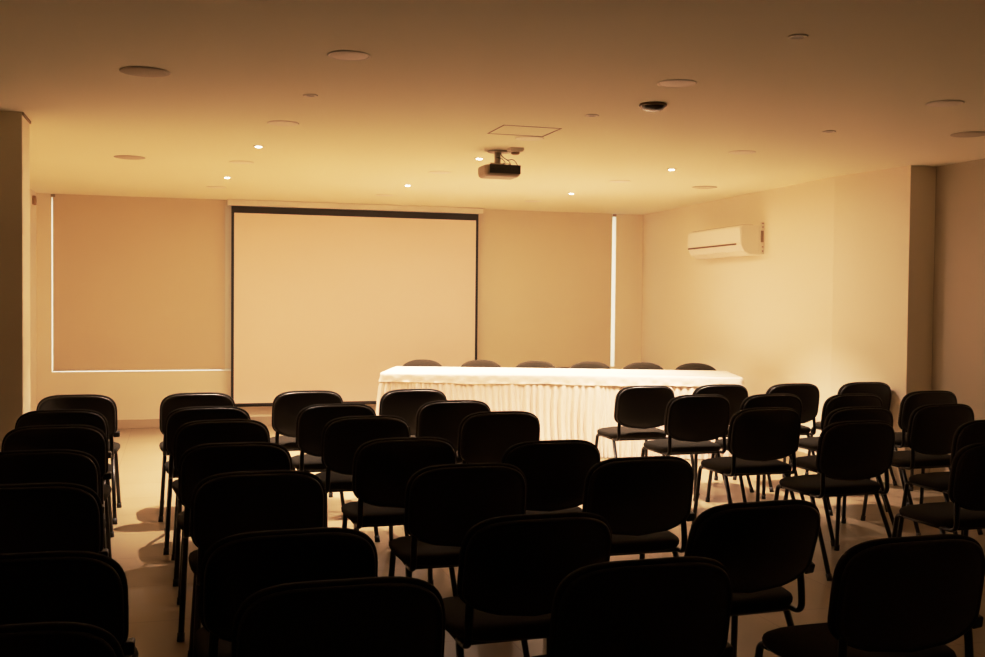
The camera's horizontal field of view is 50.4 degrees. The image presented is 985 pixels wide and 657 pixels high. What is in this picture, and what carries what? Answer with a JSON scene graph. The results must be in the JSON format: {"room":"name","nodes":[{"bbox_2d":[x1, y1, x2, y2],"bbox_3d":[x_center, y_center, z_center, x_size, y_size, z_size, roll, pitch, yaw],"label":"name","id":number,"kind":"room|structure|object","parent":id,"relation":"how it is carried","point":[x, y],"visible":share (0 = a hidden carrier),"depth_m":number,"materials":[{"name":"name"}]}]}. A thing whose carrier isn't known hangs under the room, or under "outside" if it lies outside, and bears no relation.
{"room":"auditorium","nodes":[
{"label":"auditorium","id":0,"kind":"room"},
{"bbox_2d":[0,111,29,451],"bbox_3d":[-3.069,-0.022,6.235,0.540,2.500,0.330,0,2,-17],"label":"wall column","id":1,"kind":"structure","parent":0,"point":[14,128],"depth_m":6.14,"materials":[{"name":"paint"}]},
{"bbox_2d":[22,112,30,123],"bbox_3d":[-2.795,-1.262,6.280,0.008,0.017,0.330,0,2,-17],"label":"trim","id":2,"kind":"structure","parent":1,"relation":"attached to","point":[23,113],"depth_m":6.24,"materials":[{"name":"white paint"}]},
{"bbox_2d":[30,189,36,411],"bbox_3d":[-4.112,-0.095,8.489,0.150,2.500,5.250,0,2,-17],"label":"wall","id":3,"kind":"structure","parent":0,"point":[33,252],"depth_m":10.77,"materials":[{"name":"paint"}]},
{"bbox_2d":[32,195,36,204],"bbox_3d":[-4.689,-1.313,10.717,0.034,0.090,0.100,0,2,-17],"label":"wall box","id":4,"kind":"object","parent":3,"relation":"attached to","point":[34,199],"visible":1,"depth_m":10.67,"materials":[{"name":"brown plastic"}]},
{"bbox_2d":[36,193,642,419],"bbox_3d":[-1.363,-0.169,12.141,7.530,2.500,0.150,0,2,-17],"label":"wall","id":5,"kind":"structure","parent":0,"point":[137,394],"depth_m":11.39,"materials":[{"name":"paint"}]},
{"bbox_2d":[117,416,271,428],"bbox_3d":[-1.489,1.035,12.054,6.940,0.095,0.014,0,2,-17],"label":"baseboard","id":6,"kind":"structure","parent":5,"relation":"attached to","point":[267,420],"depth_m":11.36,"materials":[{"name":"tile"}]},
{"bbox_2d":[0,0,984,214],"bbox_3d":[0.535,-1.234,4.326,8.430,0.100,16.340,0,2,-17],"label":"ceiling","id":7,"kind":"structure","parent":0,"point":[439,76],"depth_m":5.46,"materials":[{"name":"paint"}]},
{"bbox_2d":[114,155,144,159],"bbox_3d":[-2.795,-1.316,8.061,0.232,0.008,0.232,0,2,-17],"label":"ceiling speaker","id":8,"kind":"object","parent":7,"relation":"attached to","point":[130,157],"visible":1,"depth_m":8.03},
{"bbox_2d":[51,194,224,370],"bbox_3d":[-3.812,-0.483,11.324,1.783,1.873,0.077,0,2,-17],"label":"roller blind","id":9,"kind":"object","parent":7,"relation":"hanging from","point":[139,282],"visible":1,"depth_m":11.30,"materials":[{"name":"fabric"}]},
{"bbox_2d":[119,66,170,76],"bbox_3d":[-1.653,-1.220,4.981,0.232,0.008,0.232,0,2,-17],"label":"ceiling speaker","id":10,"kind":"object","parent":7,"relation":"attached to","point":[140,71],"visible":1,"depth_m":4.96},
{"bbox_2d":[207,186,226,188],"bbox_3d":[-2.691,-1.376,10.202,0.192,0.004,0.192,0,2,-17],"label":"recessed light","id":11,"kind":"object","parent":7,"relation":"in","point":[219,187],"visible":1,"depth_m":10.20,"materials":[{"name":"white plastic"}]},
{"bbox_2d":[225,200,230,369],"bbox_3d":[-1.590,-0.478,12.065,2.970,1.881,0.056,0,2,-17],"label":"roller blind","id":12,"kind":"object","parent":7,"relation":"hanging from","point":[227,208],"visible":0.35,"depth_m":11.63,"materials":[{"name":"beige fabric"}]},
{"bbox_2d":[229,161,253,163],"bbox_3d":[-1.988,-1.316,8.295,0.192,0.004,0.192,0,2,-17],"label":"recessed light","id":13,"kind":"object","parent":7,"relation":"in","point":[235,162],"visible":1,"depth_m":8.29,"materials":[{"name":"white plastic"}]},
{"bbox_2d":[267,121,298,125],"bbox_3d":[-1.284,-1.258,6.419,0.192,0.004,0.192,0,2,-17],"label":"recessed light","id":14,"kind":"object","parent":7,"relation":"in","point":[277,123],"visible":1,"depth_m":6.41,"materials":[{"name":"white plastic"}]},
{"bbox_2d":[303,94,317,96],"bbox_3d":[-0.961,-1.229,5.525,0.080,0.005,0.080,0,2,-17],"label":"recessed light","id":15,"kind":"object","parent":7,"relation":"in","point":[304,95],"visible":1,"depth_m":5.51,"materials":[{"name":"white plastic"}]},
{"bbox_2d":[327,51,370,60],"bbox_3d":[-0.632,-1.201,4.611,0.192,0.004,0.192,0,2,-17],"label":"recessed light","id":16,"kind":"object","parent":7,"relation":"in","point":[338,55],"visible":1,"depth_m":4.60,"materials":[{"name":"white plastic"}]},
{"bbox_2d":[330,52,367,59],"bbox_3d":[-0.632,-1.200,4.611,0.168,0.002,0.168,0,2,-17],"label":"diffuser","id":17,"kind":"object","parent":16,"relation":"attached to","point":[334,55],"depth_m":4.60,"materials":[{"name":"white plastic"}]},
{"bbox_2d":[227,199,482,406],"bbox_3d":[-1.530,-0.272,11.936,2.910,2.282,0.130,0,2,-17],"label":"projection screen","id":18,"kind":"object","parent":7,"relation":"hanging from","point":[335,297],"visible":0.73,"depth_m":11.87,"materials":[{"name":"fabric"}]},
{"bbox_2d":[478,150,520,179],"bbox_3d":[0.047,-1.183,7.561,0.270,0.190,0.241,0,2,-17],"label":"projector","id":19,"kind":"object","parent":7,"relation":"hanging from","point":[496,170],"visible":0.98,"depth_m":7.48,"materials":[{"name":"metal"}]},
{"bbox_2d":[507,147,523,154],"bbox_3d":[0.161,-1.251,7.390,0.100,0.045,0.090,0,2,-17],"label":"ceiling box","id":20,"kind":"object","parent":7,"relation":"attached to","point":[513,150],"visible":1,"depth_m":7.36,"materials":[{"name":"white plastic"}]},
{"bbox_2d":[487,125,561,136],"bbox_3d":[0.199,-1.250,6.628,0.380,0.002,0.350,0,2,-17],"label":"access hatch","id":21,"kind":"object","parent":7,"relation":"attached to","point":[504,129],"visible":1,"depth_m":6.62,"materials":[{"name":"paint"}]},
{"bbox_2d":[515,136,543,140],"bbox_3d":[0.245,-1.257,6.924,0.192,0.004,0.192,0,2,-17],"label":"recessed light","id":22,"kind":"object","parent":7,"relation":"in","point":[523,138],"visible":1,"depth_m":6.91,"materials":[{"name":"white plastic"}]},
{"bbox_2d":[477,209,616,367],"bbox_3d":[0.661,-0.447,12.679,1.765,1.934,0.077,0,2,-17],"label":"roller blind","id":23,"kind":"object","parent":7,"relation":"hanging from","point":[545,277],"visible":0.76,"depth_m":12.65,"materials":[{"name":"beige fabric"}]},
{"bbox_2d":[585,114,598,116],"bbox_3d":[0.575,-1.228,6.042,0.080,0.005,0.080,0,2,-17],"label":"recessed light","id":24,"kind":"object","parent":7,"relation":"in","point":[588,115],"visible":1,"depth_m":6.03,"materials":[{"name":"white plastic"}]},
{"bbox_2d":[639,102,666,111],"bbox_3d":[0.872,-1.197,5.684,0.152,0.041,0.152,0,2,-17],"label":"detector","id":25,"kind":"object","parent":7,"relation":"attached to","point":[646,106],"visible":1,"depth_m":5.64,"materials":[{"name":"brown plastic"}]},
{"bbox_2d":[657,79,696,87],"bbox_3d":[0.904,-1.200,5.129,0.192,0.004,0.192,0,2,-17],"label":"recessed light","id":26,"kind":"object","parent":7,"relation":"in","point":[675,83],"visible":1,"depth_m":5.12,"materials":[{"name":"white plastic"}]},
{"bbox_2d":[660,80,693,86],"bbox_3d":[0.904,-1.200,5.129,0.168,0.002,0.168,0,2,-17],"label":"diffuser","id":27,"kind":"object","parent":26,"relation":"attached to","point":[667,83],"depth_m":5.12,"materials":[{"name":"white plastic"}]},
{"bbox_2d":[692,186,716,188],"bbox_3d":[1.982,-1.317,9.779,0.232,0.008,0.232,0,2,-17],"label":"ceiling speaker","id":28,"kind":"object","parent":7,"relation":"attached to","point":[696,187],"visible":1,"depth_m":9.75},
{"bbox_2d":[728,150,755,153],"bbox_3d":[1.782,-1.257,7.473,0.192,0.004,0.192,0,2,-17],"label":"recessed light","id":29,"kind":"object","parent":7,"relation":"in","point":[741,151],"visible":1,"depth_m":7.46,"materials":[{"name":"white plastic"}]},
{"bbox_2d":[730,151,753,153],"bbox_3d":[1.782,-1.256,7.473,0.168,0.002,0.168,0,2,-17],"label":"diffuser","id":30,"kind":"object","parent":29,"relation":"attached to","point":[732,152],"depth_m":7.46,"materials":[{"name":"white plastic"}]},
{"bbox_2d":[788,34,807,39],"bbox_3d":[1.226,-1.171,4.203,0.080,0.005,0.080,0,2,-17],"label":"recessed light","id":31,"kind":"object","parent":7,"relation":"in","point":[795,36],"visible":1,"depth_m":4.19,"materials":[{"name":"white plastic"}]},
{"bbox_2d":[823,130,835,132],"bbox_3d":[2.100,-1.227,6.525,0.080,0.005,0.080,0,2,-17],"label":"recessed light","id":32,"kind":"object","parent":7,"relation":"in","point":[827,131],"visible":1,"depth_m":6.51,"materials":[{"name":"white plastic"}]},
{"bbox_2d":[925,100,964,106],"bbox_3d":[2.409,-1.198,5.574,0.192,0.004,0.192,0,2,-17],"label":"recessed light","id":33,"kind":"object","parent":7,"relation":"in","point":[943,103],"visible":1,"depth_m":5.56,"materials":[{"name":"white plastic"}]},
{"bbox_2d":[950,131,984,136],"bbox_3d":[3.003,-1.219,6.579,0.232,0.008,0.232,0,2,-17],"label":"ceiling speaker","id":34,"kind":"object","parent":7,"relation":"attached to","point":[972,133],"visible":1,"depth_m":6.55},
{"bbox_2d":[108,425,984,656],"bbox_3d":[0.510,1.365,4.399,8.430,0.100,16.340,0,2,-17],"label":"floor","id":35,"kind":"structure","parent":0,"point":[138,541],"depth_m":5.95,"materials":[{"name":"tile"}]},
{"bbox_2d":[0,449,105,548],"bbox_3d":[-1.879,0.888,4.387,0.495,0.819,0.576,0,2,-17],"label":"chair","id":36,"kind":"object","parent":35,"relation":"on","point":[52,465],"visible":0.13,"depth_m":4.17,"materials":[{"name":"black fabric"}]},
{"bbox_2d":[0,483,108,556],"bbox_3d":[-1.587,0.911,3.640,0.495,0.819,0.576,0,2,-16],"label":"chair","id":37,"kind":"object","parent":35,"relation":"on","point":[34,517],"visible":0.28,"depth_m":3.44,"materials":[{"name":"black fabric"}]},
{"bbox_2d":[1,425,111,557],"bbox_3d":[-2.148,0.863,5.193,0.495,0.819,0.576,0,2,-18],"label":"chair","id":38,"kind":"object","parent":35,"relation":"on","point":[92,440],"visible":0.26,"depth_m":4.99,"materials":[{"name":"black fabric"}]},
{"bbox_2d":[0,622,123,656],"bbox_3d":[-0.995,0.958,2.159,0.495,0.819,0.576,0,2,-17],"label":"chair","id":39,"kind":"object","parent":35,"relation":"on","point":[39,639],"visible":1,"depth_m":1.97,"materials":[{"name":"black fabric"}]},
{"bbox_2d":[15,409,113,537],"bbox_3d":[-2.391,0.842,5.872,0.495,0.819,0.576,0,2,-17],"label":"chair","id":40,"kind":"object","parent":35,"relation":"on","point":[64,416],"visible":0.17,"depth_m":5.66,"materials":[{"name":"black fabric"}]},
{"bbox_2d":[0,551,138,656],"bbox_3d":[-1.179,0.941,2.719,0.495,0.819,0.576,0,2,-15],"label":"chair","id":41,"kind":"object","parent":35,"relation":"on","point":[87,587],"visible":0.63,"depth_m":2.52,"materials":[{"name":"black fabric"}]},
{"bbox_2d":[36,394,121,523],"bbox_3d":[-2.655,0.815,6.742,0.495,0.819,0.576,0,2,-17],"label":"chair","id":42,"kind":"object","parent":35,"relation":"on","point":[105,405],"visible":0.41,"depth_m":6.57,"materials":[{"name":"black fabric"}]},
{"bbox_2d":[158,392,234,521],"bbox_3d":[-1.956,0.816,6.954,0.495,0.819,0.576,0,2,-17],"label":"chair","id":43,"kind":"object","parent":35,"relation":"on","point":[170,403],"visible":0.27,"depth_m":6.71,"materials":[{"name":"black fabric"}]},
{"bbox_2d":[163,406,250,554],"bbox_3d":[-1.660,0.842,6.114,0.495,0.819,0.576,0,2,-17],"label":"chair","id":44,"kind":"object","parent":35,"relation":"on","point":[176,418],"visible":0.37,"depth_m":5.87,"materials":[{"name":"black fabric"}]},
{"bbox_2d":[171,419,269,586],"bbox_3d":[-1.421,0.862,5.487,0.495,0.819,0.576,0,2,-18],"label":"chair","id":45,"kind":"object","parent":35,"relation":"on","point":[189,435],"visible":0.22,"depth_m":5.25,"materials":[{"name":"black fabric"}]},
{"bbox_2d":[177,442,291,641],"bbox_3d":[-1.147,0.887,4.661,0.495,0.819,0.576,0,2,-17],"label":"chair","id":46,"kind":"object","parent":35,"relation":"on","point":[199,462],"visible":0.37,"depth_m":4.42,"materials":[{"name":"black fabric"}]},
{"bbox_2d":[188,470,325,656],"bbox_3d":[-0.885,0.910,3.936,0.495,0.819,0.576,0,2,-17],"label":"chair","id":47,"kind":"object","parent":35,"relation":"on","point":[223,505],"visible":0.42,"depth_m":3.71,"materials":[{"name":"black fabric"}]},
{"bbox_2d":[194,527,377,656],"bbox_3d":[-0.595,0.939,3.000,0.495,0.819,0.576,0,2,-18],"label":"chair","id":48,"kind":"object","parent":35,"relation":"on","point":[234,568],"visible":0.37,"depth_m":2.76,"materials":[{"name":"black fabric"}]},
{"bbox_2d":[270,390,344,510],"bbox_3d":[-1.286,0.816,7.178,0.495,0.819,0.576,0,2,-18],"label":"chair","id":49,"kind":"object","parent":35,"relation":"on","point":[286,406],"visible":0.29,"depth_m":6.94,"materials":[{"name":"black fabric"}]},
{"bbox_2d":[291,403,379,541],"bbox_3d":[-0.964,0.843,6.335,0.495,0.819,0.576,0,2,-17],"label":"chair","id":50,"kind":"object","parent":35,"relation":"on","point":[311,420],"visible":0.44,"depth_m":6.10,"materials":[{"name":"black fabric"}]},
{"bbox_2d":[231,576,445,656],"bbox_3d":[-0.383,0.954,2.511,0.495,0.819,0.576,0,2,-16],"label":"chair","id":51,"kind":"object","parent":35,"relation":"on","point":[384,616],"visible":1,"depth_m":2.28,"materials":[{"name":"black fabric"}]},
{"bbox_2d":[315,415,410,542],"bbox_3d":[-0.716,0.862,5.721,0.495,0.819,0.576,0,2,-17],"label":"chair","id":52,"kind":"object","parent":35,"relation":"on","point":[341,436],"visible":0.41,"depth_m":5.49,"materials":[{"name":"black fabric"}]},
{"bbox_2d":[341,437,457,595],"bbox_3d":[-0.439,0.888,4.875,0.495,0.819,0.576,0,2,-17],"label":"chair","id":53,"kind":"object","parent":35,"relation":"on","point":[383,468],"visible":0.58,"depth_m":4.65,"materials":[{"name":"black fabric"}]},
{"bbox_2d":[379,389,446,436],"bbox_3d":[-0.593,0.817,7.387,0.495,0.819,0.576,0,2,-17],"label":"chair","id":54,"kind":"object","parent":35,"relation":"on","point":[405,404],"visible":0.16,"depth_m":7.15,"materials":[{"name":"black fabric"}]},
{"bbox_2d":[403,359,442,366],"bbox_3d":[-0.726,0.730,10.476,0.486,0.819,0.576,1,2,3],"label":"chair","id":55,"kind":"object","parent":35,"relation":"on","point":[420,362],"visible":0.06,"depth_m":10.64,"materials":[{"name":"grey fabric"}]},
{"bbox_2d":[415,400,490,463],"bbox_3d":[-0.283,0.841,6.614,0.495,0.819,0.576,0,2,-16],"label":"chair","id":56,"kind":"object","parent":35,"relation":"on","point":[442,418],"visible":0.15,"depth_m":6.37,"materials":[{"name":"black fabric"}]},
{"bbox_2d":[388,463,529,656],"bbox_3d":[-0.142,0.911,4.150,0.495,0.819,0.576,0,2,-16],"label":"chair","id":57,"kind":"object","parent":35,"relation":"on","point":[443,502],"visible":0.62,"depth_m":3.93,"materials":[{"name":"black fabric"}]},
{"bbox_2d":[460,360,501,367],"bbox_3d":[-0.133,0.734,10.521,0.486,0.819,0.576,1,2,3],"label":"chair","id":58,"kind":"object","parent":35,"relation":"on","point":[473,363],"visible":0.11,"depth_m":10.69,"materials":[{"name":"grey fabric"}]},
{"bbox_2d":[457,411,539,463],"bbox_3d":[-0.009,0.861,6.008,0.495,0.819,0.576,0,2,-17],"label":"chair","id":59,"kind":"object","parent":35,"relation":"on","point":[483,437],"visible":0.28,"depth_m":5.78,"materials":[{"name":"black fabric"}]},
{"bbox_2d":[443,512,611,656],"bbox_3d":[0.075,0.940,3.287,0.495,0.814,0.576,0,2,-18],"label":"chair","id":60,"kind":"object","parent":35,"relation":"on","point":[511,568],"visible":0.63,"depth_m":3.06,"materials":[{"name":"black fabric"}]},
{"bbox_2d":[515,361,555,367],"bbox_3d":[0.424,0.742,10.459,0.486,0.819,0.576,1,2,3],"label":"chair","id":61,"kind":"object","parent":35,"relation":"on","point":[528,364],"visible":0.1,"depth_m":10.62,"materials":[{"name":"grey fabric"}]},
{"bbox_2d":[501,439,599,513],"bbox_3d":[0.208,0.896,4.831,0.495,0.819,0.576,0,2,-18],"label":"chair","id":62,"kind":"object","parent":35,"relation":"on","point":[555,472],"visible":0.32,"depth_m":4.62,"materials":[{"name":"black fabric"}]},
{"bbox_2d":[569,361,610,368],"bbox_3d":[0.972,0.748,10.407,0.486,0.819,0.576,1,2,3],"label":"chair","id":63,"kind":"object","parent":35,"relation":"on","point":[588,364],"visible":0.07,"depth_m":10.57,"materials":[{"name":"grey fabric"}]},
{"bbox_2d":[532,556,733,656],"bbox_3d":[0.319,0.955,2.718,0.495,0.819,0.576,0,2,-17],"label":"chair","id":64,"kind":"object","parent":35,"relation":"on","point":[680,606],"visible":1,"depth_m":2.49,"materials":[{"name":"black fabric"}]},
{"bbox_2d":[595,385,674,457],"bbox_3d":[1.069,0.820,7.870,0.486,0.819,0.576,0,2,-17],"label":"chair","id":65,"kind":"object","parent":35,"relation":"on","point":[641,409],"visible":0.82,"depth_m":7.67,"materials":[{"name":"black fabric"}]},
{"bbox_2d":[582,456,694,558],"bbox_3d":[0.540,0.912,4.368,0.495,0.819,0.576,0,2,-17],"label":"chair","id":66,"kind":"object","parent":35,"relation":"on","point":[641,499],"visible":0.72,"depth_m":4.16,"materials":[{"name":"black fabric"}]},
{"bbox_2d":[623,362,663,369],"bbox_3d":[1.500,0.755,10.346,0.486,0.819,0.576,1,2,3],"label":"chair","id":67,"kind":"object","parent":35,"relation":"on","point":[639,365],"visible":0.06,"depth_m":10.51,"materials":[{"name":"grey fabric"}]},
{"bbox_2d":[641,394,732,502],"bbox_3d":[1.321,0.842,7.173,0.486,0.819,0.576,0,2,-17],"label":"chair","id":68,"kind":"object","parent":35,"relation":"on","point":[694,420],"visible":0.95,"depth_m":6.98,"materials":[{"name":"black fabric"}]},
{"bbox_2d":[675,363,716,370],"bbox_3d":[2.018,0.761,10.306,0.486,0.819,0.576,1,2,3],"label":"chair","id":69,"kind":"object","parent":35,"relation":"on","point":[689,366],"visible":0.06,"depth_m":10.47,"materials":[{"name":"grey fabric"}]},
{"bbox_2d":[690,384,753,494],"bbox_3d":[1.657,0.821,8.048,0.486,0.819,0.576,0,2,-17],"label":"chair","id":70,"kind":"object","parent":35,"relation":"on","point":[735,393],"visible":0.16,"depth_m":7.85,"materials":[{"name":"black fabric"}]},
{"bbox_2d":[691,407,800,525],"bbox_3d":[1.558,0.866,6.357,0.486,0.819,0.576,0,2,-17],"label":"chair","id":71,"kind":"object","parent":35,"relation":"on","point":[757,437],"visible":0.94,"depth_m":6.16,"materials":[{"name":"black fabric"}]},
{"bbox_2d":[684,499,819,656],"bbox_3d":[0.775,0.942,3.551,0.495,0.809,0.576,0,2,-19],"label":"chair","id":72,"kind":"object","parent":35,"relation":"on","point":[764,547],"visible":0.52,"depth_m":3.32,"materials":[{"name":"black fabric"}]},
{"bbox_2d":[705,394,804,501],"bbox_3d":[1.838,0.844,7.278,0.486,0.819,0.576,0,2,-17],"label":"chair","id":73,"kind":"object","parent":35,"relation":"on","point":[792,401],"visible":0.25,"depth_m":7.06,"materials":[{"name":"black fabric"}]},
{"bbox_2d":[733,383,819,491],"bbox_3d":[2.247,0.822,8.206,0.486,0.819,0.576,0,2,-17],"label":"chair","id":74,"kind":"object","parent":35,"relation":"on","point":[809,394],"visible":0.38,"depth_m":8.02,"materials":[{"name":"black fabric"}]},
{"bbox_2d":[774,420,894,580],"bbox_3d":[1.867,0.887,5.709,0.486,0.819,0.576,0,2,-19],"label":"chair","id":75,"kind":"object","parent":35,"relation":"on","point":[849,453],"visible":0.98,"depth_m":5.52,"materials":[{"name":"black fabric"}]},
{"bbox_2d":[783,393,887,515],"bbox_3d":[2.420,0.847,7.360,0.486,0.819,0.576,0,2,-17],"label":"chair","id":76,"kind":"object","parent":35,"relation":"on","point":[834,402],"visible":0.18,"depth_m":7.13,"materials":[{"name":"black fabric"}]},
{"bbox_2d":[784,406,897,546],"bbox_3d":[2.148,0.869,6.463,0.486,0.819,0.576,0,2,-17],"label":"chair","id":77,"kind":"object","parent":35,"relation":"on","point":[862,413],"visible":0.23,"depth_m":6.25,"materials":[{"name":"black fabric"}]},
{"bbox_2d":[805,382,896,485],"bbox_3d":[2.883,0.822,8.419,0.486,0.819,0.576,0,2,-14],"label":"chair","id":78,"kind":"object","parent":35,"relation":"on","point":[883,390],"visible":0.17,"depth_m":8.21,"materials":[{"name":"black fabric"}]},
{"bbox_2d":[755,534,984,656],"bbox_3d":[1.075,0.955,2.994,0.495,0.819,0.576,0,2,-17],"label":"chair","id":79,"kind":"object","parent":35,"relation":"on","point":[907,596],"visible":1,"depth_m":2.78,"materials":[{"name":"black fabric"}]},
{"bbox_2d":[860,404,982,535],"bbox_3d":[2.739,0.869,6.684,0.486,0.819,0.576,0,2,-17],"label":"chair","id":80,"kind":"object","parent":35,"relation":"on","point":[931,429],"visible":0.68,"depth_m":6.47,"materials":[{"name":"black fabric"}]},
{"bbox_2d":[894,390,956,505],"bbox_3d":[3.065,0.845,7.660,0.486,0.819,0.576,0,2,-17],"label":"chair","id":81,"kind":"object","parent":35,"relation":"on","point":[911,401],"visible":0.34,"depth_m":7.42,"materials":[{"name":"black fabric"}]},
{"bbox_2d":[892,442,984,536],"bbox_3d":[2.228,0.913,4.921,0.486,0.819,0.576,0,2,-17],"label":"chair","id":82,"kind":"object","parent":35,"relation":"on","point":[965,511],"visible":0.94,"depth_m":4.70,"materials":[{"name":"black fabric"}]},
{"bbox_2d":[897,420,984,536],"bbox_3d":[2.640,0.891,5.839,0.486,0.819,0.576,0,2,-17],"label":"chair","id":83,"kind":"object","parent":35,"relation":"on","point":[971,432],"visible":0.41,"depth_m":5.68,"materials":[{"name":"black fabric"}]},
{"bbox_2d":[641,165,935,485],"bbox_3d":[2.695,-0.088,10.639,0.635,2.500,5.100,0,2,-17],"label":"wall","id":84,"kind":"structure","parent":0,"point":[839,293],"depth_m":9.25,"materials":[{"name":"paint"}]},
{"bbox_2d":[688,222,763,258],"bbox_3d":[2.346,-0.881,10.600,0.246,0.310,1.218,0,2,-14],"label":"air conditioner","id":85,"kind":"object","parent":84,"relation":"attached to","point":[738,240],"visible":1,"depth_m":10.30,"materials":[{"name":"white plastic"}]},
{"bbox_2d":[786,451,811,458],"bbox_3d":[2.360,1.102,10.995,0.018,0.095,4.252,0,2,-14],"label":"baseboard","id":86,"kind":"structure","parent":84,"relation":"attached to","point":[798,453],"depth_m":9.37,"materials":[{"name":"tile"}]},
{"bbox_2d":[929,158,984,472],"bbox_3d":[5.165,0.146,3.058,0.300,2.500,10.850,0,2,-17],"label":"wall","id":87,"kind":"structure","parent":0,"point":[958,333],"depth_m":7.92,"materials":[{"name":"paint"}]},
{"bbox_3d":[0.638,0.791,10.007,3.260,0.738,0.890,1,2,3],"label":"conference table","id":88,"kind":"object","parent":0,"visible":0},
{"bbox_2d":[376,366,743,459],"bbox_3d":[0.634,0.781,9.978,3.452,0.742,1.039,1,2,3],"label":"tablecloth","id":89,"kind":"object","parent":88,"relation":"on","point":[567,404],"visible":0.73,"depth_m":9.53,"materials":[{"name":"white fabric"}]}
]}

